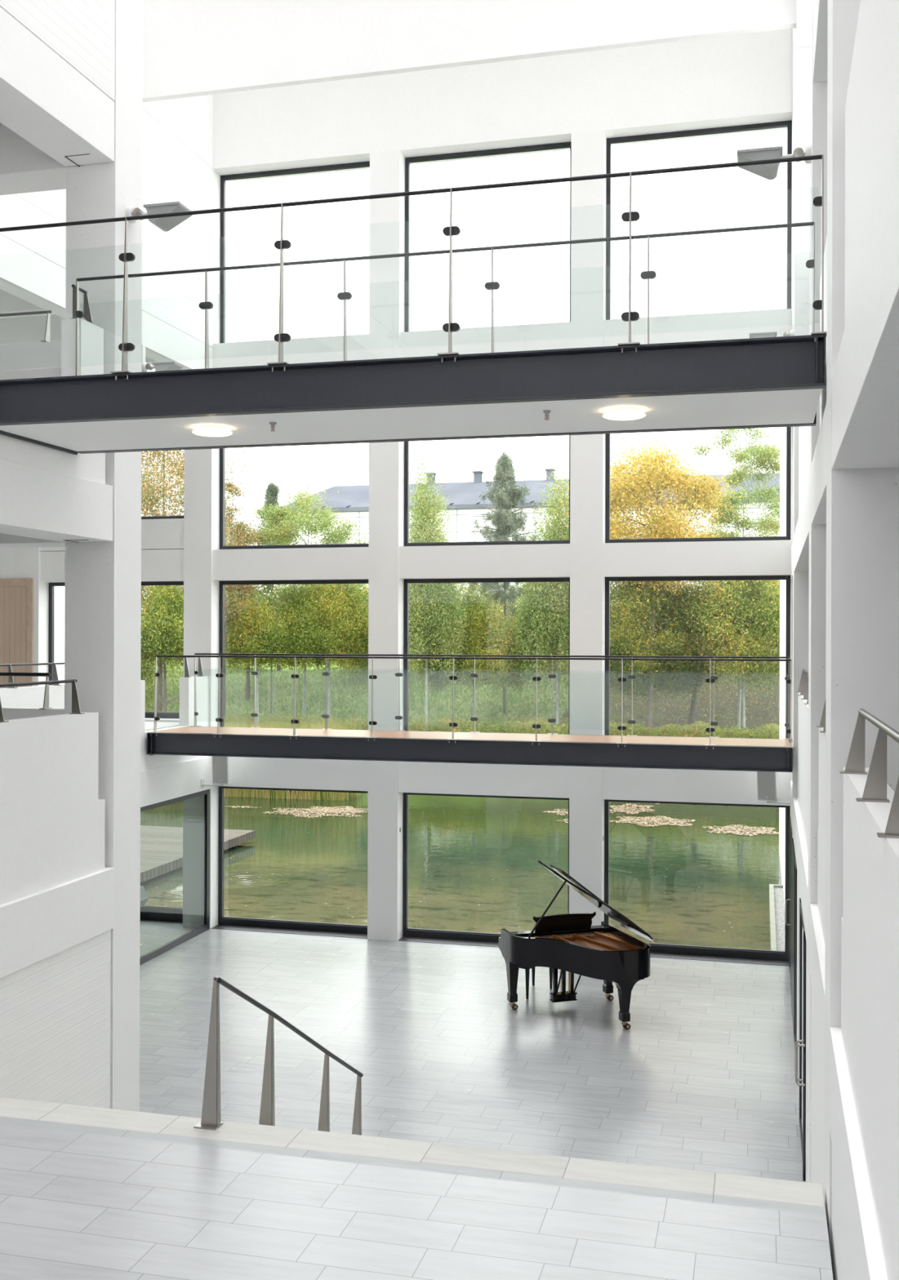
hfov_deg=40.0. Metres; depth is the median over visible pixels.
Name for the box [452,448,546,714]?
tree
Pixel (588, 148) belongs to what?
column
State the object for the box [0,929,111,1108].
brick wall
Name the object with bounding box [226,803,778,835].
lilies
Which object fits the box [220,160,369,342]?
window
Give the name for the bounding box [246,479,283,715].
tree
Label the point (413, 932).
window
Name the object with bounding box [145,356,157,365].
ceiling beam
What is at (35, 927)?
wall ledge
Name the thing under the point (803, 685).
handrail
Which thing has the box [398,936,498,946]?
floor vent
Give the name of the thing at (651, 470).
tree
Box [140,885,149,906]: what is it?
tray
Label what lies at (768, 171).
lamp
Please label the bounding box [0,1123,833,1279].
floor
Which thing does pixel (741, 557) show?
beam
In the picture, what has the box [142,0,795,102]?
ceiling
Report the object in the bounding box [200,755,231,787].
lamp
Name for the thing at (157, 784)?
beam
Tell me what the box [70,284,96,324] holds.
handrail
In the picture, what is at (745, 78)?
wall
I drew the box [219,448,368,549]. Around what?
window
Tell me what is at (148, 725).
floor
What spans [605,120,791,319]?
window
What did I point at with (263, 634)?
tree
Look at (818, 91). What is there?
column
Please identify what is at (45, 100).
wall
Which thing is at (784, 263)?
wall
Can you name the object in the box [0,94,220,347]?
wall
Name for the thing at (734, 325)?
wall
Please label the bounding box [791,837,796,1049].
door
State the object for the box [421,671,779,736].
fallen leaves
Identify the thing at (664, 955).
floor vent
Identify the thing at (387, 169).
column
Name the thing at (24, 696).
wall
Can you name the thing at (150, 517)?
window
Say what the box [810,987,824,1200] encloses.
wall
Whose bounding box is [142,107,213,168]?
trim
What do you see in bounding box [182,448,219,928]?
column
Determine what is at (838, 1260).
wall
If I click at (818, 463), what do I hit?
beam
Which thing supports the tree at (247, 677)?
on the shrubs
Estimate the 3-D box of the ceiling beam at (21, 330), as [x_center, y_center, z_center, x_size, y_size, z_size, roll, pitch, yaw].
[-8.140,-4.672,19.120,6.830,0.420,0.280,0,0,14]
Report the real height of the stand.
0.900 m
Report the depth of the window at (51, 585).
21.62 m
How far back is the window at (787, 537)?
18.90 m
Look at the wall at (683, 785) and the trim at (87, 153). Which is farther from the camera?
the wall at (683, 785)
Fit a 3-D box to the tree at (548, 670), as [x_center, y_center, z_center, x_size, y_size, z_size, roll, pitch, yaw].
[4.740,-0.808,57.938,7.329,4.841,7.430,0,0,7]
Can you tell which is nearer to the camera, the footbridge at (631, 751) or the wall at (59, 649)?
the footbridge at (631, 751)
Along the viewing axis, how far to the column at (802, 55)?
16.27 m
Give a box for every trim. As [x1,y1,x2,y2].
[15,193,212,311]
[64,153,89,166]
[65,539,88,542]
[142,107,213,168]
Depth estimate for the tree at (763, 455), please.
46.23 m
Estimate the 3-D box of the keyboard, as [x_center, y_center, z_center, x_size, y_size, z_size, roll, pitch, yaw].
[1.445,3.852,16.396,1.390,0.017,0.150,0,0,-18]
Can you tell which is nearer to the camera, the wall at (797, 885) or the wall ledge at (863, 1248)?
the wall ledge at (863, 1248)
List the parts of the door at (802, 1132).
handle, handle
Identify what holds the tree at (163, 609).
on the shrubs
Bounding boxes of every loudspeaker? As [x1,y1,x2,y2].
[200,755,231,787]
[756,771,791,805]
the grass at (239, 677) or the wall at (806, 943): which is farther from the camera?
the grass at (239, 677)
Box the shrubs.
[142,652,779,738]
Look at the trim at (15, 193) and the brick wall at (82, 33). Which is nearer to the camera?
the brick wall at (82, 33)
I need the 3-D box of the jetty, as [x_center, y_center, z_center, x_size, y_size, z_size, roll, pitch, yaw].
[-10.375,5.087,27.494,9.050,0.700,9.250,0,0,14]
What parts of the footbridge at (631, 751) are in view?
post, post, post, post, post, post, post, post, post, handrail, post, handrail, post, post, glass panel, post, post, post, post, post, post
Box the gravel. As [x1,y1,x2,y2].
[773,887,784,951]
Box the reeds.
[223,717,362,800]
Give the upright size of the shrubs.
4.748 m
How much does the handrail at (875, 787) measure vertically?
0.316 m
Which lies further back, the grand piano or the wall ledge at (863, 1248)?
the grand piano
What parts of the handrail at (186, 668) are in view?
post, post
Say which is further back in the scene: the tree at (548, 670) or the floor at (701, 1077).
the tree at (548, 670)
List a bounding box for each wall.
[0,0,115,101]
[0,7,114,166]
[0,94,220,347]
[0,124,66,195]
[0,318,105,484]
[0,341,61,379]
[0,547,13,578]
[0,675,208,770]
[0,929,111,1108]
[2,706,64,719]
[53,586,64,684]
[145,718,790,805]
[212,28,792,182]
[213,308,791,368]
[778,0,827,903]
[793,475,808,572]
[797,692,898,1279]
[798,0,898,515]
[805,942,807,1182]
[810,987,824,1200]
[824,0,898,1257]
[831,106,898,469]
[831,1148,848,1279]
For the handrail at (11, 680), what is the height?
0.299 m
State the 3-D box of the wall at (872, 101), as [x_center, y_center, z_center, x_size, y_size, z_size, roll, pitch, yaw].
[2.028,-2.070,6.030,0.172,1.360,20.681,0,0,14]
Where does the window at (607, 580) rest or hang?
in the wall at (683, 785)
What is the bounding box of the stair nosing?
[0,1115,826,1216]
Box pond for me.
[140,792,782,950]
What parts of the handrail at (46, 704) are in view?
rail, post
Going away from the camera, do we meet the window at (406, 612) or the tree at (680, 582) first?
the window at (406, 612)
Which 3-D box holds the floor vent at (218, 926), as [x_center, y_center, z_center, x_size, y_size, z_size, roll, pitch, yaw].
[-2.607,4.808,20.366,2.720,0.016,0.290,0,0,14]
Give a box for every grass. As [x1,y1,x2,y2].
[140,654,568,733]
[224,712,779,738]
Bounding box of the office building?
[281,466,779,660]
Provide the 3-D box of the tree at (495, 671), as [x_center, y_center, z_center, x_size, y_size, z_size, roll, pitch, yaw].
[0.857,0.617,48.990,5.152,6.224,5.122,0,0,-3]
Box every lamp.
[124,201,192,231]
[142,345,183,372]
[191,425,232,436]
[602,407,645,420]
[736,143,811,179]
[749,329,794,338]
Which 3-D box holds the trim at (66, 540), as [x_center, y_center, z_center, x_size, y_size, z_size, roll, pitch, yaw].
[-3.299,-0.915,11.127,0.250,0.054,0.240,0,0,14]
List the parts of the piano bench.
leg, leg, leg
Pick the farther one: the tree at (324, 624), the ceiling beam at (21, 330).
the tree at (324, 624)
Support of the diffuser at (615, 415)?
attached to the ceiling lamp at (620, 413)
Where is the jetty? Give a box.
[140,825,254,882]
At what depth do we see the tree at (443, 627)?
46.40 m
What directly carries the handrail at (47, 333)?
on the wall at (39, 359)
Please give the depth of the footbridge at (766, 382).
8.72 m
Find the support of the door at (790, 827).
attached to the wall ledge at (790, 780)
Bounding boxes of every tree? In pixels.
[140,585,182,702]
[141,447,275,711]
[141,585,229,711]
[224,480,273,721]
[224,590,295,724]
[225,584,287,701]
[225,584,368,671]
[229,481,368,719]
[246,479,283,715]
[271,583,368,717]
[324,583,431,677]
[333,582,519,662]
[408,445,472,731]
[413,582,531,726]
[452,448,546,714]
[457,582,638,644]
[500,583,566,672]
[506,448,568,729]
[546,431,755,735]
[546,580,723,727]
[609,582,681,657]
[613,583,770,728]
[663,579,779,736]
[688,426,780,736]
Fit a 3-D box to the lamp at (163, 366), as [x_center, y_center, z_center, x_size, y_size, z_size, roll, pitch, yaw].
[-4.258,-4.122,18.202,0.610,0.458,0.300,0,0,14]
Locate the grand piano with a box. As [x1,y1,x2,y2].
[497,860,655,1029]
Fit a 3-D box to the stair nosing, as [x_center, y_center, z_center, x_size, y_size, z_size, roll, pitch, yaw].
[-0.881,3.198,7.443,6.026,0.209,0.110,0,0,14]
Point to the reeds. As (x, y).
(313, 795)
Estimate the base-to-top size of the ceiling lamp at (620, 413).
0.056 m
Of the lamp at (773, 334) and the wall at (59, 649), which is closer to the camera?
the lamp at (773, 334)
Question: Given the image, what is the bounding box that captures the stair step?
[0,1097,824,1207]
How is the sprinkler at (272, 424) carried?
attached to the footbridge at (766, 382)
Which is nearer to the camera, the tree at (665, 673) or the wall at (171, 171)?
the wall at (171, 171)
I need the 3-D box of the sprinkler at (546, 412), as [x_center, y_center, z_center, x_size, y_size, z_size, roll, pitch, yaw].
[0.679,-1.567,8.618,0.056,0.064,0.056,0,0,14]
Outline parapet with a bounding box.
[0,711,105,905]
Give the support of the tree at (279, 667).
on the shrubs
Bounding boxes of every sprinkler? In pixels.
[268,422,276,431]
[542,409,551,420]
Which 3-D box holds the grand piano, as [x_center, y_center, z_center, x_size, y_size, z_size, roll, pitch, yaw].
[1.647,3.826,15.849,1.550,1.978,1.700,0,0,-18]
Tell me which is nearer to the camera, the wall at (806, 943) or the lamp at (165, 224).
the wall at (806, 943)
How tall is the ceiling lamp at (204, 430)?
0.056 m
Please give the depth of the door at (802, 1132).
11.05 m
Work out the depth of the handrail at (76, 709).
10.53 m
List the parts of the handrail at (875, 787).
post, post, rail, post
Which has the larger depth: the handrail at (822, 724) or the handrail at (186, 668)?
the handrail at (186, 668)
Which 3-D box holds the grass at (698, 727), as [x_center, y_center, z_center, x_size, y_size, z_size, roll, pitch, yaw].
[-2.495,3.561,47.347,40.089,1.354,1.509,0,0,14]
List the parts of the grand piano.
lyre post, pedal rod, lid, damper rail, iron plate, lid, leg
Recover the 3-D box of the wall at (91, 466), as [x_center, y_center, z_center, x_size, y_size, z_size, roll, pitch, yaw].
[-4.870,-2.092,4.321,0.190,1.380,13.990,0,0,14]
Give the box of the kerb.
[768,884,782,950]
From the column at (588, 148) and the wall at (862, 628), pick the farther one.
the column at (588, 148)
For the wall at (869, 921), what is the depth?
4.68 m
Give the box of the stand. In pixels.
[139,885,149,946]
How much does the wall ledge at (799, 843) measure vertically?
0.530 m
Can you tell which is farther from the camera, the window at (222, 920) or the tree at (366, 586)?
the tree at (366, 586)
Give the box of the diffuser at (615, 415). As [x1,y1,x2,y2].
[602,411,645,420]
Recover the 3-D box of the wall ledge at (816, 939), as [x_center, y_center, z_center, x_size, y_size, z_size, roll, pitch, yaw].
[2.740,2.329,8.355,0.513,0.530,2.610,0,0,14]
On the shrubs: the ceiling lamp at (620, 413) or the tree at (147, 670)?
the tree at (147, 670)
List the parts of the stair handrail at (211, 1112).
post, post, rail, post, post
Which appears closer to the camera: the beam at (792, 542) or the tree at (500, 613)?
the beam at (792, 542)
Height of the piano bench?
0.500 m
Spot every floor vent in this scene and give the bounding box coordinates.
[211,924,367,938]
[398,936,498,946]
[650,951,788,965]
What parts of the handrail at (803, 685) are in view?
post, post, post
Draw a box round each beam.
[0,234,213,369]
[0,288,54,318]
[0,314,64,344]
[0,458,112,542]
[40,518,791,582]
[140,756,210,807]
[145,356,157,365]
[791,542,792,579]
[811,404,826,524]
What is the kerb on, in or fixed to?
on the gravel
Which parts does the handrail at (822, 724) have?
post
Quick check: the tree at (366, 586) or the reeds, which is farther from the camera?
the tree at (366, 586)
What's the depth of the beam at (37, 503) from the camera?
10.26 m
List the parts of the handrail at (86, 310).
post, rail, post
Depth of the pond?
27.65 m
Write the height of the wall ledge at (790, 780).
0.530 m
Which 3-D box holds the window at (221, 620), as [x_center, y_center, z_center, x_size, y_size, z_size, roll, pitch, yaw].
[-2.549,0.456,20.548,2.740,2.900,0.080,0,0,14]
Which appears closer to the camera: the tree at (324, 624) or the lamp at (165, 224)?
the lamp at (165, 224)
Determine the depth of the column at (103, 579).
11.29 m
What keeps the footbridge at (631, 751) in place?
attached to the column at (802, 55)
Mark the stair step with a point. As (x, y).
(558, 1166)
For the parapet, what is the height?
1.410 m
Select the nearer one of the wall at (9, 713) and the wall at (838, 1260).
the wall at (838, 1260)
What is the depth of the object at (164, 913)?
21.11 m
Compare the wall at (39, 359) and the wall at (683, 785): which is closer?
the wall at (39, 359)
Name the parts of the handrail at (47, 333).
rail, post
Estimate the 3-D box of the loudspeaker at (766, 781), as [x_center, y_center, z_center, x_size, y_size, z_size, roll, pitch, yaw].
[4.710,2.060,17.930,0.464,0.691,0.298,0,0,27]
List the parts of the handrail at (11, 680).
post, rail, post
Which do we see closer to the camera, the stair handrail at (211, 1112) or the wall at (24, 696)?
the stair handrail at (211, 1112)
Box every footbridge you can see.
[0,154,826,454]
[146,653,796,772]
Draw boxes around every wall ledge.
[0,866,114,977]
[790,780,791,826]
[792,797,808,949]
[809,903,824,1084]
[829,1026,887,1279]
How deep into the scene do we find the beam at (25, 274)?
16.04 m
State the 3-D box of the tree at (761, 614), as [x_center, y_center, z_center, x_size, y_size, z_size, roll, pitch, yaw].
[10.993,0.136,44.931,5.785,7.449,6.255,0,0,24]
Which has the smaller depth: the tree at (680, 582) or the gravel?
the gravel
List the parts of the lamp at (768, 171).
arm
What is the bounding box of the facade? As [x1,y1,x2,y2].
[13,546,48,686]
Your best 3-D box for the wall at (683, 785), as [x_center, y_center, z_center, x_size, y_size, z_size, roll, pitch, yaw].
[-0.971,1.895,20.035,12.520,1.090,0.380,0,0,14]
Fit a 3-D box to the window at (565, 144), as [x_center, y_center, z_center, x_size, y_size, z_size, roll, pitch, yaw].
[0.623,-6.375,19.757,2.760,2.900,0.080,0,0,14]
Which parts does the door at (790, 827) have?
handle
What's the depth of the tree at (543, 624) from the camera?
47.31 m
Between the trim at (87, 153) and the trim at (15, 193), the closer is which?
the trim at (87, 153)
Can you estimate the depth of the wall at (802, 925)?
12.02 m
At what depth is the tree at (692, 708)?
47.68 m
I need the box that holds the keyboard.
[510,924,608,935]
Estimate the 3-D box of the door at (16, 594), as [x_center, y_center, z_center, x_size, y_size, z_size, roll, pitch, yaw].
[-7.784,0.151,21.462,1.200,2.440,0.091,0,0,14]
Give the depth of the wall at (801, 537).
12.90 m
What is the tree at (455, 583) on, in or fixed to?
on the shrubs
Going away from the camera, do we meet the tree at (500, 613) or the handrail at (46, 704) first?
the handrail at (46, 704)
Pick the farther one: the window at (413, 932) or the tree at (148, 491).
the tree at (148, 491)
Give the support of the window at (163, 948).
attached to the beam at (157, 784)
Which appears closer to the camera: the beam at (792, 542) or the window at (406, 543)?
the beam at (792, 542)
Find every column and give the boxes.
[64,0,142,1111]
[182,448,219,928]
[367,150,404,941]
[568,130,606,925]
[791,27,809,837]
[806,0,826,1182]
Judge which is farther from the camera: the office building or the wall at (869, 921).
the office building
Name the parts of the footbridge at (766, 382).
plate, post, post, post, post, post, handrail, handrail, post, post, post, post, glass panel, post, post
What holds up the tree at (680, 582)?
on the shrubs
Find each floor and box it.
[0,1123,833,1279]
[139,920,805,1182]
[145,721,179,730]
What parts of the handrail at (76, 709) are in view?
post, rail, post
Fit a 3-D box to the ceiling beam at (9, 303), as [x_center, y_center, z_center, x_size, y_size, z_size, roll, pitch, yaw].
[-8.531,-4.674,17.569,6.830,0.420,0.280,0,0,14]
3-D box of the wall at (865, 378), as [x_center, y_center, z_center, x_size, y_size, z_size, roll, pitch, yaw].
[0.921,-1.156,1.254,0.500,0.480,10.883,0,0,14]
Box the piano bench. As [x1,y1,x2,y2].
[519,965,552,999]
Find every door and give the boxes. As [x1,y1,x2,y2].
[0,577,33,688]
[785,816,791,993]
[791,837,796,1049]
[795,897,805,1181]
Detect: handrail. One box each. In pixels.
[0,310,51,342]
[0,662,64,688]
[0,671,52,709]
[0,679,84,722]
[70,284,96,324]
[183,657,204,677]
[193,976,363,1135]
[795,668,808,704]
[816,700,825,733]
[839,708,898,838]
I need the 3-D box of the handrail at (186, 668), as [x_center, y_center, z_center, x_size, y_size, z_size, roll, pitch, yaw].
[-4.141,0.429,20.177,0.115,0.344,0.700,0,0,14]
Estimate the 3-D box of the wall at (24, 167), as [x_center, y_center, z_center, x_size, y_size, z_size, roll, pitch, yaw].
[-4.751,-4.596,11.870,2.690,0.540,0.480,0,0,14]
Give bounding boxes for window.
[48,581,183,718]
[139,789,209,965]
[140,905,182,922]
[141,515,183,519]
[217,786,368,933]
[218,579,368,727]
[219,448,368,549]
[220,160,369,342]
[402,792,568,942]
[403,577,569,734]
[404,142,571,332]
[404,435,570,546]
[604,426,791,542]
[604,575,790,738]
[604,799,789,960]
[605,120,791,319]
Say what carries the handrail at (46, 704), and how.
on the wall at (9, 713)
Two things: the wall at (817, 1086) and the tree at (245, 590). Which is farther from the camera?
the tree at (245, 590)
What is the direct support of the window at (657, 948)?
in the wall at (683, 785)
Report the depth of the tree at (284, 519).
51.11 m
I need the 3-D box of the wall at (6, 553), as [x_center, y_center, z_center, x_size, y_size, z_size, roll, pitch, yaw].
[-9.174,0.137,22.082,3.400,9.300,0.430,0,0,14]

